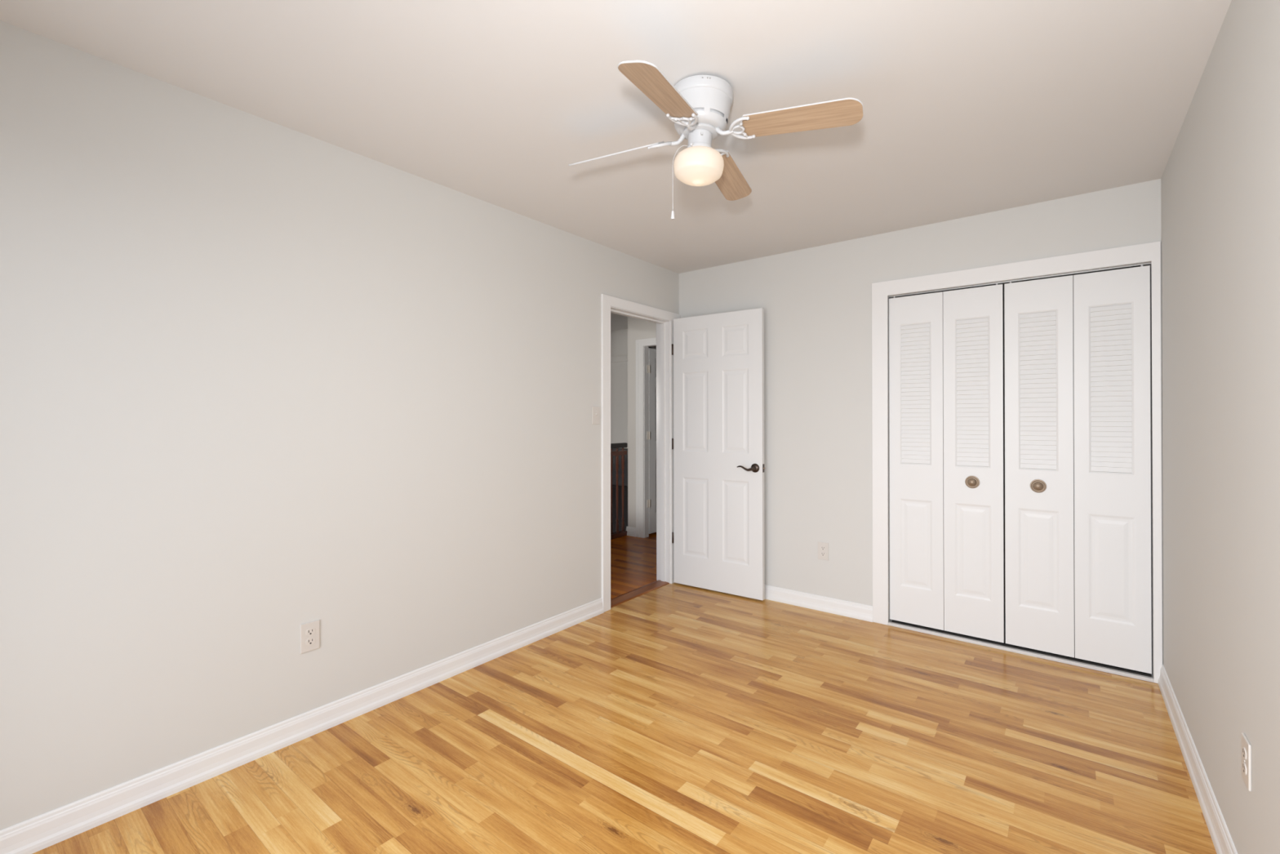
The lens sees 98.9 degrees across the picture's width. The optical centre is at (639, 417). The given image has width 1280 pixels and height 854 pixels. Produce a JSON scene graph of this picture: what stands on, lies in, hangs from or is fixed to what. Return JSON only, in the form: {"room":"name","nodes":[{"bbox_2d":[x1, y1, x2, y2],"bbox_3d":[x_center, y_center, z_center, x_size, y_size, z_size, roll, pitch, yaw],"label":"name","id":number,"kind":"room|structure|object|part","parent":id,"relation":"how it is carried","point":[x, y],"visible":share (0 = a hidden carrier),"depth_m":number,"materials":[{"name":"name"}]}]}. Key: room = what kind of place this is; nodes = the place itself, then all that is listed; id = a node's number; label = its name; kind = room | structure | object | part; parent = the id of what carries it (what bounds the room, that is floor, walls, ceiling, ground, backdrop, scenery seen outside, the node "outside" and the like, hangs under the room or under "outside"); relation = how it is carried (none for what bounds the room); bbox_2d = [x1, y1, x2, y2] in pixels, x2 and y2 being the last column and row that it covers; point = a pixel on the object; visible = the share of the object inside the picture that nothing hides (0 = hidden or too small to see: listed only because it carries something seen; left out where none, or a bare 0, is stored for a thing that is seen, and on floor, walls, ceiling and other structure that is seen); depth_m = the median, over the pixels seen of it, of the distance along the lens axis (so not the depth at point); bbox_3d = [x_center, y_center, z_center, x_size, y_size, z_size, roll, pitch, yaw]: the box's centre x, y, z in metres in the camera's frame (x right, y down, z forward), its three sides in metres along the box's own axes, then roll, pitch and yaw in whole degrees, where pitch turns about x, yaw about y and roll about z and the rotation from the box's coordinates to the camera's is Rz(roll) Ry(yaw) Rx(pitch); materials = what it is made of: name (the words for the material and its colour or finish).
{"room":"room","nodes":[
{"label":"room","id":0,"kind":"room"},
{"bbox_2d":[0,20,679,830],"bbox_3d":[-0.935,0.122,2.861,0.120,2.540,4.147,0,0,38],"label":"wall","id":1,"kind":"structure","parent":0,"point":[261,380],"depth_m":2.06,"materials":[{"name":"white paint"}]},
{"bbox_2d":[0,597,604,853],"bbox_3d":[-1.162,1.243,2.450,0.020,0.096,2.982,0,0,38],"label":"baseboard","id":2,"kind":"structure","parent":1,"relation":"attached to","point":[38,833],"depth_m":2.05,"materials":[{"name":"white wood"}]},
{"bbox_2d":[300,619,319,653],"bbox_3d":[-1.343,0.893,2.229,0.008,0.117,0.072,0,0,38],"label":"wall outlet","id":3,"kind":"object","parent":1,"relation":"attached to","point":[310,631],"visible":1,"depth_m":2.23,"materials":[{"name":"grey plastic"}]},
{"bbox_2d":[306,637,315,644],"bbox_3d":[-1.341,0.912,2.228,0.003,0.029,0.033,0,0,38],"label":"receptacle","id":4,"kind":"object","parent":3,"relation":"attached to","point":[309,641],"depth_m":2.23,"materials":[{"name":"grey plastic"}]},
{"bbox_2d":[306,627,315,635],"bbox_3d":[-1.341,0.873,2.228,0.003,0.029,0.033,0,0,38],"label":"receptacle","id":5,"kind":"object","parent":3,"relation":"attached to","point":[309,631],"depth_m":2.23,"materials":[{"name":"grey plastic"}]},
{"bbox_2d":[591,406,599,424],"bbox_3d":[-0.285,-0.012,3.586,0.014,0.117,0.072,0,0,38],"label":"light switch","id":6,"kind":"object","parent":1,"relation":"attached to","point":[595,410],"visible":1,"depth_m":3.58,"materials":[{"name":"grey plastic"}]},
{"bbox_2d":[600,293,679,612],"bbox_3d":[-0.020,0.238,4.034,0.149,2.111,0.923,0,0,38],"label":"door frame","id":7,"kind":"structure","parent":1,"relation":"attached to","point":[664,319],"depth_m":4.26,"materials":[{"name":"white wood"}]},
{"bbox_2d":[671,307,764,599],"bbox_3d":[0.550,0.259,4.031,0.755,2.044,0.091,0,0,36],"label":"door","id":8,"kind":"structure","parent":1,"relation":"in","point":[718,534],"depth_m":4.01,"materials":[{"name":"white wood"}]},
{"bbox_3d":[0.740,0.360,3.850,0.129,0.036,0.022,0,0,32],"label":"lever","id":9,"kind":"part","parent":8,"relation":"part of","materials":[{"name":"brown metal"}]},
{"bbox_3d":[0.798,0.358,3.838,0.063,0.063,0.048,0,0,36],"label":"handle","id":10,"kind":"part","parent":8,"relation":"part of","materials":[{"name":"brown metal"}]},
{"bbox_2d":[0,0,1231,330],"bbox_3d":[0.221,-1.196,4.208,5.786,0.100,7.690,0,0,38],"label":"ceiling","id":11,"kind":"structure","parent":0,"point":[971,107],"depth_m":1.93,"materials":[{"name":"white paint"}]},
{"bbox_2d":[568,60,863,219],"bbox_3d":[0.212,-0.926,1.938,0.805,0.450,0.806,0,0,-19],"label":"ceiling fan","id":12,"kind":"object","parent":11,"relation":"hanging from","point":[699,106],"visible":1,"depth_m":1.84,"materials":[{"name":"white metal"}]},
{"bbox_3d":[-0.097,-1.004,2.088,0.388,0.006,0.119,0,29,26],"label":"fan blade","id":13,"kind":"part","parent":12,"relation":"part of","materials":[{"name":"white wood"}]},
{"bbox_3d":[0.061,-0.969,1.631,0.119,0.006,0.388,14,12,24],"label":"fan blade","id":14,"kind":"part","parent":12,"relation":"part of","materials":[{"name":"brown wood"}]},
{"bbox_3d":[0.112,-1.003,1.987,0.153,0.037,0.104,0,29,26],"label":"blade arm","id":15,"kind":"part","parent":12,"relation":"part of","materials":[{"name":"white metal"}]},
{"bbox_3d":[0.143,-0.844,1.935,0.057,0.236,0.003,0,0,-1],"label":"pull chain","id":16,"kind":"part","parent":12,"relation":"part of","materials":[{"name":"white metal"}]},
{"bbox_3d":[0.164,-0.991,1.838,0.104,0.037,0.153,14,12,24],"label":"blade arm","id":17,"kind":"part","parent":12,"relation":"part of","materials":[{"name":"white metal"}]},
{"bbox_3d":[0.208,-0.881,1.940,0.176,0.115,0.176,3,1,38],"label":"glass globe","id":18,"kind":"part","parent":12,"relation":"part of","materials":[{"name":"white glass"}]},
{"bbox_3d":[0.216,-1.069,1.937,0.176,0.107,0.176,3,1,38],"label":"motor","id":19,"kind":"part","parent":12,"relation":"part of","materials":[{"name":"white metal"}]},
{"bbox_3d":[0.262,-0.996,2.039,0.104,0.037,0.153,-11,-9,25],"label":"blade arm","id":20,"kind":"part","parent":12,"relation":"part of","materials":[{"name":"white metal"}]},
{"bbox_3d":[0.363,-0.983,2.247,0.119,0.006,0.388,-11,-9,25],"label":"fan blade","id":21,"kind":"part","parent":12,"relation":"part of","materials":[{"name":"brown wood"}]},
{"bbox_3d":[0.314,-0.993,1.889,0.153,0.037,0.104,6,-10,26],"label":"blade arm","id":22,"kind":"part","parent":12,"relation":"part of","materials":[{"name":"white metal"}]},
{"bbox_3d":[0.521,-0.974,1.788,0.388,0.006,0.119,6,-10,26],"label":"fan blade","id":23,"kind":"part","parent":12,"relation":"part of","materials":[{"name":"brown wood"}]},
{"bbox_2d":[32,532,1216,853],"bbox_3d":[0.748,1.352,3.794,4.259,0.120,7.490,0,0,38],"label":"floor","id":24,"kind":"structure","parent":0,"point":[674,717],"depth_m":2.07,"materials":[{"name":"laminate"}]},
{"bbox_2d":[610,442,627,539],"bbox_3d":[-0.956,0.788,5.025,0.060,1.018,2.598,0,0,38],"label":"stair railing","id":25,"kind":"object","parent":24,"relation":"on","point":[623,532],"visible":0.09,"depth_m":5.92,"materials":[{"name":"black wood"}]},
{"bbox_3d":[-0.957,0.389,5.026,0.040,0.047,2.598,0,0,38],"label":"rail","id":26,"kind":"part","parent":25,"relation":"part of","materials":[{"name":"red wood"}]},
{"bbox_3d":[-0.955,1.272,5.024,0.060,0.050,2.598,0,0,38],"label":"rail","id":27,"kind":"part","parent":25,"relation":"part of","materials":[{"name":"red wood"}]},
{"bbox_3d":[-0.957,0.306,5.026,0.060,0.053,2.598,0,0,38],"label":"handrail","id":28,"kind":"part","parent":25,"relation":"part of","materials":[{"name":"black wood"}]},
{"bbox_2d":[610,579,669,607],"bbox_3d":[-0.032,1.288,4.013,0.108,0.011,0.711,0,0,38],"label":"threshold","id":29,"kind":"object","parent":24,"relation":"on","point":[624,597],"visible":0.75,"depth_m":4.01,"materials":[{"name":"brown wood"}]},
{"bbox_2d":[888,621,1153,682],"bbox_3d":[2.021,1.279,3.032,1.206,0.016,0.025,0,0,38],"label":"track","id":30,"kind":"object","parent":24,"relation":"on","point":[1148,678],"visible":1,"depth_m":2.96,"materials":[{"name":"white metal"}]},
{"bbox_2d":[610,328,656,448],"bbox_3d":[-1.097,0.888,5.079,2.865,4.060,4.470,0,0,38],"label":"wall","id":31,"kind":"structure","parent":0,"point":[619,338],"depth_m":7.12,"materials":[{"name":"white paint"}]},
{"bbox_2d":[610,355,627,362],"bbox_3d":[-0.215,-0.756,7.064,1.387,0.075,0.020,0,0,38],"label":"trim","id":32,"kind":"structure","parent":31,"relation":"attached to","point":[618,358],"depth_m":7.09,"materials":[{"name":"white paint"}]},
{"bbox_2d":[612,484,627,532],"bbox_3d":[-0.211,1.842,7.057,1.387,1.920,0.022,0,0,38],"label":"trim","id":33,"kind":"structure","parent":31,"relation":"attached to","point":[614,486],"depth_m":7.08,"materials":[{"name":"black wood"}]},
{"bbox_2d":[612,448,627,485],"bbox_3d":[-0.213,0.642,7.061,1.387,0.480,0.020,0,0,38],"label":"trim","id":34,"kind":"structure","parent":31,"relation":"attached to","point":[625,470],"depth_m":7.08,"materials":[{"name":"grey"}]},
{"bbox_2d":[647,348,656,533],"bbox_3d":[0.318,0.259,6.242,0.047,2.020,0.784,0,0,39],"label":"door","id":35,"kind":"structure","parent":31,"relation":"in","point":[651,366],"depth_m":6.00,"materials":[{"name":"white wood"}]},
{"bbox_2d":[627,316,656,527],"bbox_3d":[0.385,0.077,5.678,1.258,2.440,0.075,0,0,38],"label":"wall","id":36,"kind":"structure","parent":0,"point":[637,329],"depth_m":5.99,"materials":[{"name":"white paint"}]},
{"bbox_2d":[626,526,635,537],"bbox_3d":[-0.064,1.251,6.036,0.142,0.096,0.130,0,0,38],"label":"baseboard","id":37,"kind":"structure","parent":36,"relation":"attached to","point":[631,531],"depth_m":5.99,"materials":[{"name":"white wood"}]},
{"bbox_2d":[635,337,656,537],"bbox_3d":[0.359,0.227,5.687,0.961,2.140,0.093,0,0,38],"label":"door frame","id":38,"kind":"structure","parent":36,"relation":"attached to","point":[642,345],"depth_m":5.92,"materials":[{"name":"white wood"}]},
{"bbox_2d":[679,178,1163,663],"bbox_3d":[1.448,0.120,3.545,2.801,2.540,0.100,0,0,38],"label":"wall","id":39,"kind":"structure","parent":0,"point":[816,301],"depth_m":3.59,"materials":[{"name":"white paint"}]},
{"bbox_2d":[764,584,872,622],"bbox_3d":[0.889,1.244,3.903,1.471,0.096,0.020,0,0,38],"label":"baseboard","id":40,"kind":"structure","parent":39,"relation":"attached to","point":[826,604],"depth_m":3.65,"materials":[{"name":"white wood"}]},
{"bbox_2d":[817,541,828,560],"bbox_3d":[1.222,0.892,3.652,0.072,0.117,0.008,0,0,38],"label":"wall outlet","id":41,"kind":"object","parent":39,"relation":"attached to","point":[823,547],"visible":1,"depth_m":3.65,"materials":[{"name":"grey plastic"}]},
{"bbox_2d":[888,282,1004,642],"bbox_3d":[1.788,0.250,3.228,0.592,2.010,0.059,0,0,38],"label":"door","id":42,"kind":"structure","parent":39,"relation":"in","point":[946,464],"depth_m":3.21,"materials":[{"name":"white wood"}]},
{"bbox_3d":[1.895,0.371,3.125,0.072,0.072,0.029,0,0,38],"label":"knob","id":43,"kind":"part","parent":42,"relation":"part of","materials":[{"name":"gold metal"}]},
{"bbox_2d":[871,240,1162,683],"bbox_3d":[2.023,0.220,3.088,1.328,2.135,0.115,0,0,38],"label":"door frame","id":44,"kind":"structure","parent":39,"relation":"attached to","point":[1148,252],"depth_m":3.04,"materials":[{"name":"white wood"}]},
{"bbox_2d":[888,262,1151,297],"bbox_3d":[2.038,-0.755,3.064,1.206,0.008,0.020,0,0,38],"label":"track","id":45,"kind":"object","parent":39,"relation":"attached to","point":[1149,263],"visible":0.9,"depth_m":2.99,"materials":[{"name":"grey metal"}]},
{"bbox_2d":[1004,263,1151,673],"bbox_3d":[2.262,0.249,2.858,0.595,2.010,0.059,0,0,38],"label":"door","id":46,"kind":"structure","parent":39,"relation":"in","point":[1100,365],"depth_m":2.84,"materials":[{"name":"white wood"}]},
{"bbox_3d":[2.137,0.370,2.937,0.072,0.072,0.029,0,0,38],"label":"knob","id":47,"kind":"part","parent":46,"relation":"part of","materials":[{"name":"gold metal"}]},
{"bbox_2d":[891,275,1151,676],"bbox_3d":[2.222,0.118,3.418,1.756,2.540,0.650,0,0,38],"label":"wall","id":48,"kind":"structure","parent":0,"point":[944,631],"depth_m":3.34,"materials":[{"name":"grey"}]},
{"bbox_2d":[1160,0,1279,853],"bbox_3d":[1.370,0.114,1.067,0.120,2.540,4.147,0,0,38],"label":"wall","id":49,"kind":"structure","parent":0,"point":[1220,178],"depth_m":1.55,"materials":[{"name":"white paint"}]},
{"bbox_2d":[1157,663,1237,853],"bbox_3d":[1.317,1.236,1.107,0.020,0.096,3.907,0,0,38],"label":"baseboard","id":50,"kind":"structure","parent":49,"relation":"attached to","point":[1223,842],"depth_m":1.88,"materials":[{"name":"white wood"}]},
{"bbox_2d":[1241,732,1251,791],"bbox_3d":[1.558,0.884,1.407,0.008,0.117,0.072,0,0,38],"label":"wall outlet","id":51,"kind":"object","parent":49,"relation":"attached to","point":[1246,745],"visible":1,"depth_m":1.40,"materials":[{"name":"grey plastic"}]},
{"bbox_2d":[1242,761,1246,774],"bbox_3d":[1.556,0.904,1.408,0.003,0.029,0.033,0,0,38],"label":"receptacle","id":52,"kind":"object","parent":51,"relation":"attached to","point":[1244,763],"depth_m":1.40,"materials":[{"name":"grey plastic"}]},
{"bbox_2d":[1242,746,1246,759],"bbox_3d":[1.556,0.865,1.409,0.003,0.029,0.033,0,0,38],"label":"receptacle","id":53,"kind":"object","parent":51,"relation":"attached to","point":[1244,748],"depth_m":1.40,"materials":[{"name":"grey plastic"}]}
]}

